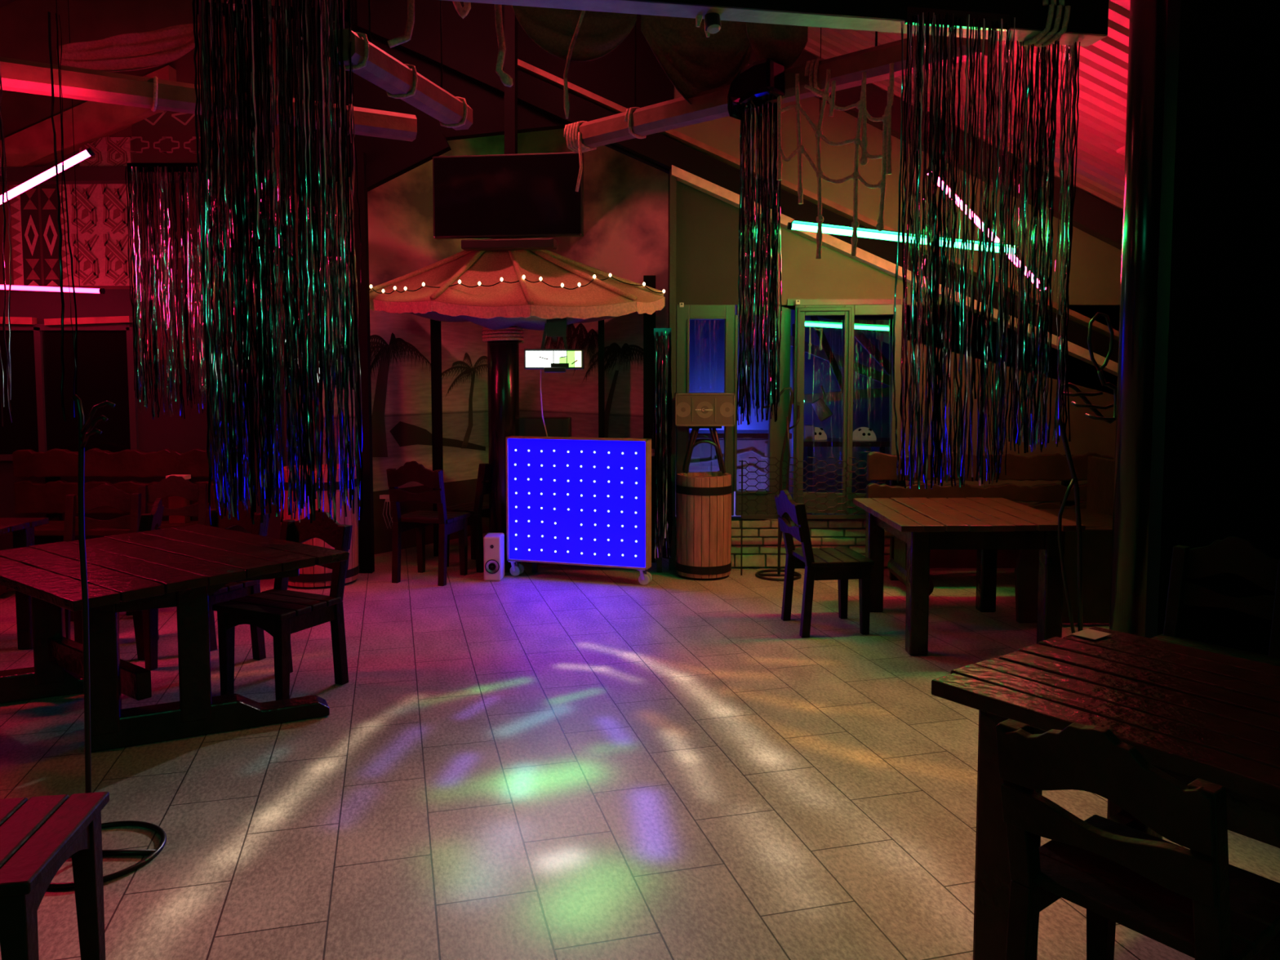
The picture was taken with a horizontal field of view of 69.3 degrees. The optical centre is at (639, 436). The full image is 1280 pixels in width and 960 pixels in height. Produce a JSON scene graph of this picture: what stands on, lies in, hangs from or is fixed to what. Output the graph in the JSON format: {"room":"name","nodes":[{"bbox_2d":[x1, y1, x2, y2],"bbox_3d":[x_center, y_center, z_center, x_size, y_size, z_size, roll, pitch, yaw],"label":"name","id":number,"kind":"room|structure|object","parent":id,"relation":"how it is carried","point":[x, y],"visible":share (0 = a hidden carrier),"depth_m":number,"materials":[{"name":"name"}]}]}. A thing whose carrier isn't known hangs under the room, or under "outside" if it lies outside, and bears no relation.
{"room":"entertainment venue","nodes":[
{"label":"entertainment venue","id":0,"kind":"room"},
{"bbox_2d":[0,64,12,426],"bbox_3d":[-2.866,-0.973,4.120,0.108,1.858,0.066,1,4,19],"label":"curtain","id":1,"kind":"object","parent":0,"point":[3,155],"visible":1,"depth_m":4.14,"materials":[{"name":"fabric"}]},
{"bbox_2d":[0,0,15,8],"bbox_3d":[-3.225,-3.338,4.040,7.593,2.397,14.500,0,4,0],"label":"ceiling","id":2,"kind":"structure","parent":0,"point":[2,2],"depth_m":7.17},
{"bbox_2d":[0,0,94,204],"bbox_3d":[-3.428,-2.447,4.727,1.093,3.262,0.047,-1,4,-14],"label":"tube light","id":3,"kind":"object","parent":2,"relation":"hanging from","point":[80,157],"visible":0.91,"depth_m":4.86,"materials":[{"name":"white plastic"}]},
{"bbox_2d":[0,0,105,293],"bbox_3d":[-4.636,-2.365,6.763,1.343,2.624,0.048,0,4,0],"label":"tube light","id":4,"kind":"object","parent":2,"relation":"hanging from","point":[15,287],"visible":0.98,"depth_m":6.83,"materials":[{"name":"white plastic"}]},
{"bbox_2d":[56,22,199,71],"bbox_3d":[-3.394,-2.604,6.200,0.952,0.300,0.146,0,4,0],"label":"drape","id":5,"kind":"object","parent":2,"relation":"hanging from","point":[131,51],"visible":0.87,"depth_m":6.18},
{"bbox_2d":[0,56,417,141],"bbox_3d":[-2.695,-3.144,5.218,2.831,2.581,0.193,-2,4,-29],"label":"log beam","id":6,"kind":"structure","parent":2,"relation":"hanging from","point":[17,75],"depth_m":5.15,"materials":[{"name":"wood"}]},
{"bbox_2d":[124,163,219,419],"bbox_3d":[-3.147,-0.975,6.250,0.571,1.715,0.128,0,4,0],"label":"curtain","id":7,"kind":"object","parent":6,"relation":"hanging from","point":[135,193],"visible":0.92,"depth_m":6.24,"materials":[{"name":"white fabric"}]},
{"bbox_2d":[328,0,472,130],"bbox_3d":[-1.276,-2.992,5.043,0.188,2.298,1.303,1,4,15],"label":"log beam","id":8,"kind":"structure","parent":2,"relation":"hanging from","point":[402,81],"depth_m":4.96,"materials":[{"name":"wood"}]},
{"bbox_2d":[197,1,357,399],"bbox_3d":[-1.839,-1.183,4.733,0.747,1.979,0.130,-1,4,-8],"label":"curtain","id":9,"kind":"object","parent":8,"relation":"hanging from","point":[345,11],"visible":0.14,"depth_m":4.72,"materials":[{"name":"white fabric"}]},
{"bbox_2d":[191,0,363,524],"bbox_3d":[-1.737,-0.965,4.473,0.747,2.780,0.132,-1,4,-12],"label":"curtain","id":10,"kind":"object","parent":8,"relation":"hanging from","point":[234,452],"visible":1,"depth_m":4.46,"materials":[{"name":"white fabric"}]},
{"bbox_2d":[386,0,414,48],"bbox_3d":[-1.056,-2.802,4.024,0.122,2.166,0.030,0,4,0],"label":"rope","id":11,"kind":"object","parent":2,"relation":"hanging from","point":[402,39],"visible":1,"depth_m":4.08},
{"bbox_2d":[494,4,513,87],"bbox_3d":[-0.632,-2.675,4.233,0.085,2.103,0.048,0,4,0],"label":"rope","id":12,"kind":"object","parent":2,"relation":"hanging from","point":[505,78],"visible":0.96,"depth_m":4.28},
{"bbox_2d":[432,4,583,250],"bbox_3d":[-0.969,-2.694,6.883,1.134,2.588,0.250,0,4,7],"label":"tv","id":13,"kind":"object","parent":2,"relation":"hanging from","point":[509,194],"visible":0.97,"depth_m":6.84,"materials":[{"name":"black plastic"}]},
{"bbox_2d":[511,5,636,62],"bbox_3d":[-0.394,-2.568,5.602,0.751,0.548,0.150,0,4,0],"label":"drape","id":14,"kind":"object","parent":2,"relation":"hanging from","point":[553,29],"visible":0.83,"depth_m":5.62,"materials":[{"name":"fabric"}]},
{"bbox_2d":[563,10,585,119],"bbox_3d":[-0.341,-2.634,4.837,0.125,1.904,0.028,0,4,0],"label":"rope","id":15,"kind":"object","parent":2,"relation":"hanging from","point":[566,107],"visible":0.96,"depth_m":4.88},
{"bbox_2d":[640,14,752,104],"bbox_3d":[0.338,-2.266,5.424,0.664,0.684,0.153,0,4,0],"label":"drape","id":16,"kind":"object","parent":2,"relation":"hanging from","point":[695,63],"visible":0.62,"depth_m":5.42,"materials":[{"name":"fabric"}]},
{"bbox_2d":[563,22,987,191],"bbox_3d":[0.581,-2.534,5.280,2.807,1.930,0.215,3,5,42],"label":"log beam","id":17,"kind":"structure","parent":2,"relation":"hanging from","point":[846,69],"depth_m":5.37,"materials":[{"name":"wood"}]},
{"bbox_2d":[727,57,785,119],"bbox_3d":[0.638,-1.910,5.085,0.314,0.268,0.175,3,5,42],"label":"bundle","id":18,"kind":"object","parent":17,"relation":"hanging from","point":[762,81],"visible":1,"depth_m":5.01,"materials":[{"name":"grey"}]},
{"bbox_2d":[736,101,782,425],"bbox_3d":[0.677,-1.030,5.268,0.261,1.927,0.131,1,4,17],"label":"curtain","id":19,"kind":"object","parent":17,"relation":"hanging from","point":[762,255],"visible":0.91,"depth_m":5.25,"materials":[{"name":"white fabric"}]},
{"bbox_2d":[746,22,808,70],"bbox_3d":[0.735,-2.230,5.022,0.334,0.454,0.145,0,4,0],"label":"drape","id":20,"kind":"object","parent":17,"relation":"hanging from","point":[783,43],"visible":0.54,"depth_m":5.04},
{"bbox_2d":[776,62,893,258],"bbox_3d":[1.000,-1.430,4.823,0.684,0.992,0.043,3,5,42],"label":"net","id":21,"kind":"object","parent":17,"relation":"hanging from","point":[863,114],"visible":1,"depth_m":4.75,"materials":[{"name":"fabric"}]},
{"bbox_2d":[443,0,1108,47],"bbox_3d":[0.434,-2.661,3.588,3.048,2.072,0.232,-1,4,-10],"label":"timber beam","id":22,"kind":"structure","parent":2,"relation":"hanging from","point":[1045,22],"depth_m":3.67,"materials":[{"name":"black"}]},
{"bbox_2d":[695,13,721,37],"bbox_3d":[0.274,-1.651,3.631,0.100,0.155,0.066,3,5,38],"label":"spotlight","id":23,"kind":"object","parent":22,"relation":"attached to","point":[713,24],"visible":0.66,"depth_m":3.61,"materials":[{"name":"black plastic"}]},
{"bbox_2d":[892,6,1015,488],"bbox_3d":[1.278,-0.746,3.780,0.472,1.926,0.126,-1,4,-10],"label":"curtain","id":24,"kind":"object","parent":22,"relation":"hanging from","point":[925,18],"visible":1,"depth_m":3.77,"materials":[{"name":"white fabric"}]},
{"bbox_2d":[991,38,1079,454],"bbox_3d":[1.702,-0.908,3.986,0.338,1.970,0.128,-1,4,-10],"label":"curtain","id":25,"kind":"object","parent":22,"relation":"hanging from","point":[1039,204],"visible":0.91,"depth_m":3.98,"materials":[{"name":"grey fabric"}]},
{"bbox_2d":[48,11,77,421],"bbox_3d":[-2.635,-0.990,4.232,0.037,1.840,0.073,2,5,34],"label":"cable","id":26,"kind":"object","parent":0,"point":[75,349],"visible":1,"depth_m":4.23,"materials":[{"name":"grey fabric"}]},
{"bbox_2d":[0,0,290,466],"bbox_3d":[-4.800,-1.657,7.357,4.000,5.483,0.100,0,4,0],"label":"wall","id":27,"kind":"structure","parent":0,"point":[24,24],"depth_m":7.21,"materials":[{"name":"paint"}]},
{"bbox_2d":[9,184,71,285],"bbox_3d":[-4.721,-1.597,7.298,0.454,0.804,0.018,0,4,0],"label":"tapestry","id":28,"kind":"object","parent":27,"relation":"attached to","point":[35,236],"visible":0.77,"depth_m":7.29,"materials":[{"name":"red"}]},
{"bbox_2d":[0,324,138,461],"bbox_3d":[-5.248,-0.351,7.363,2.488,1.084,0.050,0,4,0],"label":"window","id":29,"kind":"structure","parent":27,"relation":"in","point":[105,371],"depth_m":7.36,"materials":[{"name":"black glass"}]},
{"bbox_2d":[0,65,176,167],"bbox_3d":[-5.160,-2.063,7.220,3.080,1.594,0.120,0,4,0],"label":"trim","id":30,"kind":"structure","parent":27,"relation":"attached to","point":[33,145],"depth_m":7.14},
{"bbox_2d":[44,315,133,325],"bbox_3d":[-4.342,-0.915,7.306,0.669,0.073,0.080,0,4,0],"label":"trim","id":31,"kind":"structure","parent":27,"relation":"attached to","point":[118,319],"depth_m":7.26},
{"bbox_2d":[0,288,199,327],"bbox_3d":[-5.035,-1.018,7.334,3.094,0.300,0.030,0,4,0],"label":"trim","id":32,"kind":"structure","parent":27,"relation":"attached to","point":[42,305],"depth_m":7.32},
{"bbox_2d":[67,183,133,285],"bbox_3d":[-4.246,-1.597,7.292,0.497,0.804,0.031,0,4,0],"label":"tapestry","id":33,"kind":"object","parent":27,"relation":"attached to","point":[101,208],"visible":0.91,"depth_m":7.29},
{"bbox_2d":[0,165,203,185],"bbox_3d":[-4.774,-2.025,7.183,2.718,0.136,0.120,0,4,0],"label":"trim","id":34,"kind":"structure","parent":27,"relation":"attached to","point":[105,174],"depth_m":7.12,"materials":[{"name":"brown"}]},
{"bbox_2d":[79,136,131,166],"bbox_3d":[-4.194,-2.225,7.250,0.400,0.241,0.031,0,4,0],"label":"patterned fabric","id":35,"kind":"object","parent":27,"relation":"attached to","point":[108,151],"visible":0.8,"depth_m":7.25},
{"bbox_2d":[0,360,284,550],"bbox_3d":[-4.400,0.235,7.419,3.100,1.700,0.024,0,4,0],"label":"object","id":36,"kind":"structure","parent":27,"relation":"attached to","point":[173,433],"depth_m":7.39,"materials":[{"name":"wood"}]},
{"bbox_2d":[123,110,204,285],"bbox_3d":[-3.706,-1.904,7.279,0.680,1.419,0.016,0,4,0],"label":"patterned fabric","id":37,"kind":"object","parent":27,"relation":"attached to","point":[165,136],"visible":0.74,"depth_m":7.25,"materials":[{"name":"grey"}]},
{"bbox_2d":[288,0,488,554],"bbox_3d":[-2.081,-1.586,8.443,0.100,5.200,2.569,3,5,35],"label":"wall","id":38,"kind":"structure","parent":0,"point":[457,492],"depth_m":8.38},
{"bbox_2d":[320,134,504,491],"bbox_3d":[-1.973,-1.420,8.507,0.004,3.740,2.279,3,5,35],"label":"mural","id":39,"kind":"object","parent":38,"relation":"attached to","point":[402,242],"visible":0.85,"depth_m":8.42,"materials":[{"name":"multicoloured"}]},
{"bbox_2d":[512,173,669,559],"bbox_3d":[-0.478,-1.600,8.648,0.100,5.200,2.314,-3,5,-43],"label":"wall","id":40,"kind":"structure","parent":0,"point":[664,551],"depth_m":7.83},
{"bbox_2d":[513,128,668,493],"bbox_3d":[-0.528,-1.428,8.627,0.004,3.740,2.254,-3,5,-43],"label":"mural","id":41,"kind":"object","parent":40,"relation":"attached to","point":[625,236],"visible":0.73,"depth_m":8.35,"materials":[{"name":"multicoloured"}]},
{"bbox_2d":[0,532,1279,959],"bbox_3d":[-0.900,1.338,4.347,12.200,0.100,14.500,0,4,0],"label":"floor","id":42,"kind":"structure","parent":0,"point":[556,762],"depth_m":3.54,"materials":[{"name":"tile"}]},
{"bbox_2d":[0,517,48,649],"bbox_3d":[-3.911,0.863,5.087,0.941,0.752,0.658,0,4,0],"label":"table","id":43,"kind":"object","parent":42,"relation":"on","point":[22,529],"visible":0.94,"depth_m":5.31,"materials":[{"name":"brown wood"}]},
{"bbox_2d":[0,791,109,959],"bbox_3d":[-1.638,0.991,2.223,0.510,0.871,0.460,-1,4,-10],"label":"bench","id":44,"kind":"object","parent":42,"relation":"on","point":[38,834],"visible":1,"depth_m":2.29,"materials":[{"name":"brown wood"}]},
{"bbox_2d":[63,484,141,627],"bbox_3d":[-3.427,0.756,5.800,0.460,0.871,0.510,-1,4,-10],"label":"wooden chair","id":45,"kind":"object","parent":42,"relation":"on","point":[104,495],"visible":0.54,"depth_m":5.97,"materials":[{"name":"brown wood"}]},
{"bbox_2d":[47,394,166,888],"bbox_3d":[-1.788,0.636,2.992,0.418,1.545,0.418,0,4,0],"label":"coat rack","id":46,"kind":"object","parent":42,"relation":"on","point":[84,433],"visible":0.63,"depth_m":2.98,"materials":[{"name":"grey metal"}]},
{"bbox_2d":[0,448,221,595],"bbox_3d":[-4.002,0.614,6.834,1.555,1.021,0.702,0,4,0],"label":"bench","id":47,"kind":"object","parent":42,"relation":"on","point":[32,496],"visible":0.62,"depth_m":7.05,"materials":[{"name":"brown wood"}]},
{"bbox_2d":[165,474,191,523],"bbox_3d":[-3.472,0.468,6.976,0.140,0.360,0.100,0,4,0],"label":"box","id":48,"kind":"object","parent":47,"relation":"on","point":[174,501],"visible":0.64,"depth_m":6.94,"materials":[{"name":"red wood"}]},
{"bbox_2d":[64,497,164,660],"bbox_3d":[-2.984,0.793,5.246,0.510,0.871,0.460,-1,4,-20],"label":"wooden chair","id":49,"kind":"object","parent":42,"relation":"on","point":[152,521],"visible":0.3,"depth_m":5.12,"materials":[{"name":"brown wood"}]},
{"bbox_2d":[125,475,207,615],"bbox_3d":[-3.229,0.722,6.328,0.460,0.871,0.510,-1,4,-14],"label":"wooden chair","id":50,"kind":"object","parent":42,"relation":"on","point":[171,486],"visible":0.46,"depth_m":6.51,"materials":[{"name":"brown wood"}]},
{"bbox_2d":[0,524,348,751],"bbox_3d":[-2.330,0.910,4.344,1.544,0.748,1.193,3,5,37],"label":"trestle table","id":51,"kind":"object","parent":42,"relation":"on","point":[181,567],"visible":0.94,"depth_m":4.03,"materials":[{"name":"brown wood"}]},
{"bbox_2d":[142,500,268,670],"bbox_3d":[-2.364,0.805,5.058,0.460,0.871,0.510,2,4,25],"label":"wooden chair","id":52,"kind":"object","parent":42,"relation":"on","point":[233,590],"visible":0.36,"depth_m":5.10,"materials":[{"name":"brown wood"}]},
{"bbox_2d":[212,510,352,700],"bbox_3d":[-1.774,0.832,4.649,0.460,0.871,0.510,2,4,25],"label":"wooden chair","id":53,"kind":"object","parent":42,"relation":"on","point":[282,612],"visible":0.74,"depth_m":4.57,"materials":[{"name":"brown wood"}]},
{"bbox_2d":[280,463,359,589],"bbox_3d":[-2.439,0.667,7.059,0.561,0.884,0.561,0,4,0],"label":"wooden barrel","id":54,"kind":"object","parent":42,"relation":"on","point":[315,577],"visible":0.4,"depth_m":6.84,"materials":[{"name":"brown wood"}]},
{"bbox_2d":[386,461,470,586],"bbox_3d":[-1.630,0.633,7.140,0.460,0.941,0.510,1,4,15],"label":"wooden chair","id":55,"kind":"object","parent":42,"relation":"on","point":[450,522],"visible":1,"depth_m":6.97,"materials":[{"name":"brown wood"}]},
{"bbox_2d":[430,319,443,555],"bbox_3d":[-1.764,-0.107,8.050,0.075,2.300,0.080,0,4,0],"label":"post","id":56,"kind":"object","parent":42,"relation":"on","point":[435,326],"depth_m":8.01,"materials":[{"name":"black"}]},
{"bbox_2d":[445,462,491,573],"bbox_3d":[-1.327,0.600,7.657,0.510,0.941,0.460,2,4,30],"label":"wooden chair","id":57,"kind":"object","parent":42,"relation":"on","point":[477,508],"visible":0.43,"depth_m":7.41,"materials":[{"name":"brown wood"}]},
{"bbox_2d":[483,533,504,581],"bbox_3d":[-1.131,0.929,7.182,0.135,0.345,0.208,0,4,0],"label":"speaker","id":58,"kind":"object","parent":42,"relation":"on","point":[493,543],"visible":1,"depth_m":7.09},
{"bbox_2d":[487,325,520,572],"bbox_3d":[-1.097,-0.227,7.451,0.250,2.617,0.250,0,4,0],"label":"round column","id":59,"kind":"structure","parent":42,"relation":"on","point":[503,356],"depth_m":7.36,"materials":[{"name":"black"}]},
{"bbox_2d":[481,324,524,343],"bbox_3d":[-1.097,-0.842,7.411,0.334,0.192,0.334,0,4,0],"label":"wrap","id":60,"kind":"object","parent":59,"relation":"attached to","point":[511,331],"visible":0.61,"depth_m":7.28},
{"bbox_2d":[368,237,665,436],"bbox_3d":[-1.019,-0.744,7.478,2.884,1.668,2.545,0,4,0],"label":"umbrella","id":61,"kind":"object","parent":59,"relation":"attached to","point":[549,360],"depth_m":6.79,"materials":[{"name":"beige fabric"}]},
{"bbox_2d":[368,273,665,293],"bbox_3d":[-1.068,-1.062,7.002,2.482,0.382,0.736,0,4,5],"label":"string","id":62,"kind":"object","parent":61,"relation":"attached to","point":[610,274],"visible":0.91,"depth_m":6.82,"materials":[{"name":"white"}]},
{"bbox_2d":[653,328,672,559],"bbox_3d":[0.179,0.065,7.220,0.158,1.814,0.125,0,4,0],"label":"curtain","id":63,"kind":"object","parent":61,"relation":"hanging from","point":[662,335],"visible":1,"depth_m":7.21,"materials":[{"name":"black plastic"}]},
{"bbox_2d":[505,435,652,585],"bbox_3d":[-0.474,0.554,7.119,1.158,1.099,0.123,1,4,17],"label":"led board","id":64,"kind":"object","parent":42,"relation":"on","point":[571,500],"visible":1,"depth_m":7.07,"materials":[{"name":"blue plastic"}]},
{"bbox_2d":[532,448,663,572],"bbox_3d":[-0.335,0.592,7.605,1.100,0.962,0.500,0,4,0],"label":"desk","id":65,"kind":"object","parent":42,"relation":"on","point":[535,568],"visible":0.19,"depth_m":7.41,"materials":[{"name":"wood"}]},
{"bbox_2d":[598,320,604,437],"bbox_3d":[-0.334,-0.107,8.050,0.050,2.300,0.080,0,4,0],"label":"pole","id":66,"kind":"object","parent":42,"relation":"on","point":[601,323],"depth_m":7.99,"materials":[{"name":"black"}]},
{"bbox_2d":[675,471,732,580],"bbox_3d":[0.502,0.692,7.296,0.440,0.804,0.440,0,4,0],"label":"wooden barrel","id":67,"kind":"object","parent":42,"relation":"on","point":[704,503],"visible":1,"depth_m":7.11,"materials":[{"name":"brown wood"}]},
{"bbox_2d":[682,426,726,473],"bbox_3d":[0.502,0.093,7.257,0.333,0.367,0.244,0,4,0],"label":"iron stand","id":68,"kind":"object","parent":67,"relation":"on","point":[693,442],"visible":0.98,"depth_m":7.16,"materials":[{"name":"grey"}]},
{"bbox_2d":[674,392,735,426],"bbox_3d":[0.502,-0.216,7.226,0.458,0.253,0.241,0,4,0],"label":"speaker","id":69,"kind":"object","parent":68,"relation":"on","point":[691,409],"visible":1,"depth_m":7.11},
{"bbox_2d":[688,430,791,515],"bbox_3d":[0.860,0.477,8.650,1.020,1.055,0.560,0,4,0],"label":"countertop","id":70,"kind":"structure","parent":42,"relation":"on","point":[750,443],"depth_m":8.38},
{"bbox_2d":[755,351,801,581],"bbox_3d":[1.087,0.199,7.217,0.362,1.798,0.362,0,4,0],"label":"coat rack","id":71,"kind":"object","parent":42,"relation":"on","point":[779,570],"visible":0.73,"depth_m":7.21,"materials":[{"name":"grey metal"}]},
{"bbox_2d":[738,457,887,575],"bbox_3d":[1.401,0.626,7.287,1.252,0.936,0.020,0,4,0],"label":"mesh screen","id":72,"kind":"object","parent":42,"relation":"on","point":[743,517],"visible":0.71,"depth_m":7.27,"materials":[{"name":"grey metal"}]},
{"bbox_2d":[774,489,874,637],"bbox_3d":[1.132,0.758,5.777,0.510,0.871,0.460,-1,4,-8],"label":"wooden chair","id":73,"kind":"object","parent":42,"relation":"on","point":[844,564],"visible":1,"depth_m":5.61,"materials":[{"name":"brown wood"}]},
{"bbox_2d":[768,315,892,498],"bbox_3d":[1.983,-0.051,8.765,1.562,2.263,0.060,0,4,0],"label":"brace","id":74,"kind":"object","parent":42,"relation":"on","point":[825,353],"visible":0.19,"depth_m":8.70,"materials":[{"name":"wood"}]},
{"bbox_2d":[811,385,832,422],"bbox_3d":[1.708,-0.308,8.545,0.190,0.332,0.270,2,4,32],"label":"lamp","id":75,"kind":"object","parent":74,"relation":"hanging from","point":[821,409],"visible":1,"depth_m":8.45,"materials":[{"name":"grey"}]},
{"bbox_2d":[803,437,890,515],"bbox_3d":[2.080,0.522,8.402,1.300,0.997,0.500,0,4,0],"label":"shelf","id":76,"kind":"object","parent":42,"relation":"on","point":[878,445],"visible":0.2,"depth_m":8.33,"materials":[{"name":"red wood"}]},
{"bbox_2d":[852,426,876,440],"bbox_3d":[2.007,-0.031,8.316,0.228,0.115,0.228,0,4,0],"label":"dome lamp","id":77,"kind":"object","parent":76,"relation":"on","point":[862,433],"visible":0.94,"depth_m":8.24,"materials":[{"name":"beige"}]},
{"bbox_2d":[853,497,1085,655],"bbox_3d":[1.942,0.822,5.703,1.019,0.752,1.183,0,4,0],"label":"table","id":78,"kind":"object","parent":42,"relation":"on","point":[987,526],"visible":0.96,"depth_m":5.20,"materials":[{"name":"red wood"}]},
{"bbox_2d":[866,451,1113,595],"bbox_3d":[2.656,0.627,6.785,1.858,0.999,0.702,0,4,0],"label":"bench","id":79,"kind":"object","parent":42,"relation":"on","point":[881,466],"visible":0.36,"depth_m":7.01,"materials":[{"name":"brown wood"}]},
{"bbox_2d":[1014,455,1115,622],"bbox_3d":[2.812,0.653,6.231,0.905,0.980,0.900,0,4,0],"label":"settle","id":80,"kind":"object","parent":42,"relation":"on","point":[1097,517],"visible":0.28,"depth_m":5.80,"materials":[{"name":"brown wood"}]},
{"bbox_2d":[1056,311,1117,633],"bbox_3d":[2.365,0.305,4.826,0.364,1.899,0.364,-4,5,-45],"label":"hanging cable","id":81,"kind":"object","parent":42,"relation":"on","point":[1088,404],"visible":0.55,"depth_m":4.80,"materials":[{"name":"grey metal"}]},
{"bbox_2d":[931,626,1279,959],"bbox_3d":[1.620,1.052,2.115,0.896,0.759,1.670,-3,5,-37],"label":"table","id":82,"kind":"object","parent":42,"relation":"on","point":[1192,713],"visible":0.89,"depth_m":2.37,"materials":[{"name":"brown wood"}]},
{"bbox_2d":[1071,628,1111,639],"bbox_3d":[1.410,0.616,2.892,0.100,0.002,0.075,-3,5,-37],"label":"paper card","id":83,"kind":"object","parent":82,"relation":"on","point":[1088,633],"visible":1,"depth_m":2.89,"materials":[{"name":"beige"}]},
{"bbox_2d":[995,719,1279,959],"bbox_3d":[1.100,1.004,2.027,0.510,0.871,0.460,-3,5,-38],"label":"wooden chair","id":84,"kind":"object","parent":42,"relation":"on","point":[1193,902],"visible":1,"depth_m":1.91,"materials":[{"name":"brown wood"}]},
{"bbox_2d":[1109,0,1168,636],"bbox_3d":[2.312,-1.010,4.243,0.176,4.600,0.176,0,4,0],"label":"pillar","id":85,"kind":"structure","parent":42,"relation":"on","point":[1148,24],"depth_m":4.21,"materials":[{"name":"black"}]},
{"bbox_2d":[1151,536,1279,666],"bbox_3d":[2.250,0.874,3.669,0.510,0.915,0.460,-3,5,-38],"label":"wooden chair","id":86,"kind":"object","parent":42,"relation":"on","point":[1238,556],"visible":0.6,"depth_m":3.78,"materials":[{"name":"brown wood"}]},
{"bbox_2d":[291,0,1121,568],"bbox_3d":[1.100,-1.817,7.452,7.800,5.790,0.110,0,4,0],"label":"wall","id":87,"kind":"structure","parent":0,"point":[707,226],"depth_m":7.41,"materials":[{"name":"beige paint"}]},
{"bbox_2d":[350,152,374,573],"bbox_3d":[-2.194,-0.560,7.319,0.109,3.300,0.080,0,4,0],"label":"trim","id":88,"kind":"structure","parent":87,"relation":"attached to","point":[366,525],"depth_m":7.30,"materials":[{"name":"black"}]},
{"bbox_2d":[365,128,451,191],"bbox_3d":[-1.880,-2.164,7.274,0.781,0.492,0.100,0,4,0],"label":"trim","id":89,"kind":"structure","parent":87,"relation":"attached to","point":[421,150],"depth_m":7.22,"materials":[{"name":"black"}]},
{"bbox_2d":[643,275,655,562],"bbox_3d":[0.079,-0.139,7.768,0.101,2.400,0.080,0,4,0],"label":"trim","id":90,"kind":"structure","parent":87,"relation":"attached to","point":[649,320],"depth_m":7.70,"materials":[{"name":"black"}]},
{"bbox_2d":[668,168,676,569],"bbox_3d":[0.262,-0.518,7.442,0.051,3.200,0.080,0,4,0],"label":"trim","id":91,"kind":"structure","parent":87,"relation":"attached to","point":[673,180],"depth_m":7.38,"materials":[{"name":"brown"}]},
{"bbox_2d":[675,304,735,515],"bbox_3d":[0.526,-0.210,7.465,0.468,1.696,0.085,0,4,0],"label":"window","id":92,"kind":"structure","parent":87,"relation":"in","point":[684,314],"depth_m":7.41,"materials":[{"name":"beige wood"}]},
{"bbox_2d":[356,0,1118,363],"bbox_3d":[1.350,-1.741,7.352,7.100,3.372,0.100,0,4,0],"label":"ceiling beam","id":93,"kind":"structure","parent":87,"relation":"attached to","point":[460,59],"depth_m":7.27,"materials":[{"name":"black"}]},
{"bbox_2d":[733,304,773,515],"bbox_3d":[0.912,-0.210,7.465,0.304,1.696,0.085,0,4,0],"label":"window","id":94,"kind":"structure","parent":87,"relation":"in","point":[751,511],"depth_m":7.47,"materials":[{"name":"beige wood"}]},
{"bbox_2d":[517,58,1119,341],"bbox_3d":[1.950,-1.631,7.339,5.900,2.665,0.140,0,4,0],"label":"trim","id":95,"kind":"structure","parent":87,"relation":"attached to","point":[530,69],"depth_m":7.26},
{"bbox_2d":[786,298,901,305],"bbox_3d":[1.638,-1.082,7.465,0.910,0.050,0.080,0,4,0],"label":"trim","id":96,"kind":"structure","parent":87,"relation":"attached to","point":[789,301],"depth_m":7.42,"materials":[{"name":"beige wood"}]},
{"bbox_2d":[792,304,902,514],"bbox_3d":[1.640,-0.215,7.355,0.824,1.652,0.217,1,4,8],"label":"window frame","id":97,"kind":"structure","parent":87,"relation":"in","point":[849,312],"depth_m":7.31,"materials":[{"name":"beige wood"}]},
{"bbox_2d":[671,164,1118,376],"bbox_3d":[2.575,-1.082,7.380,4.651,2.108,0.130,0,4,0],"label":"trim","id":98,"kind":"structure","parent":87,"relation":"attached to","point":[685,177],"depth_m":7.30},
{"bbox_2d":[747,48,1123,250],"bbox_3d":[2.757,-2.154,7.315,4.286,2.347,0.120,0,4,0],"label":"ceiling beam","id":99,"kind":"structure","parent":87,"relation":"attached to","point":[1091,215],"depth_m":7.26,"materials":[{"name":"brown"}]},
{"bbox_2d":[675,515,889,568],"bbox_3d":[1.167,0.867,7.603,1.793,0.415,0.140,0,4,0],"label":"brick wall","id":100,"kind":"structure","parent":0,"point":[760,536],"depth_m":7.54,"materials":[{"name":"beige"}]},
{"bbox_2d":[688,306,892,515],"bbox_3d":[1.600,-0.659,9.577,3.400,3.200,0.100,0,4,0],"label":"wall","id":101,"kind":"structure","parent":0,"point":[707,337],"depth_m":9.54,"materials":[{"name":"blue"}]},
{"bbox_2d":[803,0,1130,211],"bbox_3d":[2.875,-1.925,2.142,4.650,2.299,10.527,0,4,0],"label":"ceiling","id":102,"kind":"structure","parent":0,"point":[1103,64],"depth_m":6.37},
{"bbox_2d":[786,219,817,232],"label":"tube light","id":103,"kind":"object","parent":102,"relation":"hanging from","point":[802,225],"depth_m":5.42,"materials":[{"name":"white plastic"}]},
{"bbox_2d":[822,222,853,235],"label":"tube light","id":104,"kind":"object","parent":102,"relation":"hanging from","point":[837,229],"depth_m":5.43,"materials":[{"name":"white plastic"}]},
{"bbox_2d":[857,226,915,243],"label":"tube light","id":105,"kind":"object","parent":102,"relation":"hanging from","point":[868,233],"depth_m":5.44,"materials":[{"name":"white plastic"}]},
{"bbox_2d":[1144,0,1279,655],"bbox_3d":[3.680,-0.748,4.060,2.760,4.100,0.100,0,4,0],"label":"wall","id":106,"kind":"structure","parent":0,"point":[1215,453],"depth_m":4.03,"materials":[{"name":"black"}]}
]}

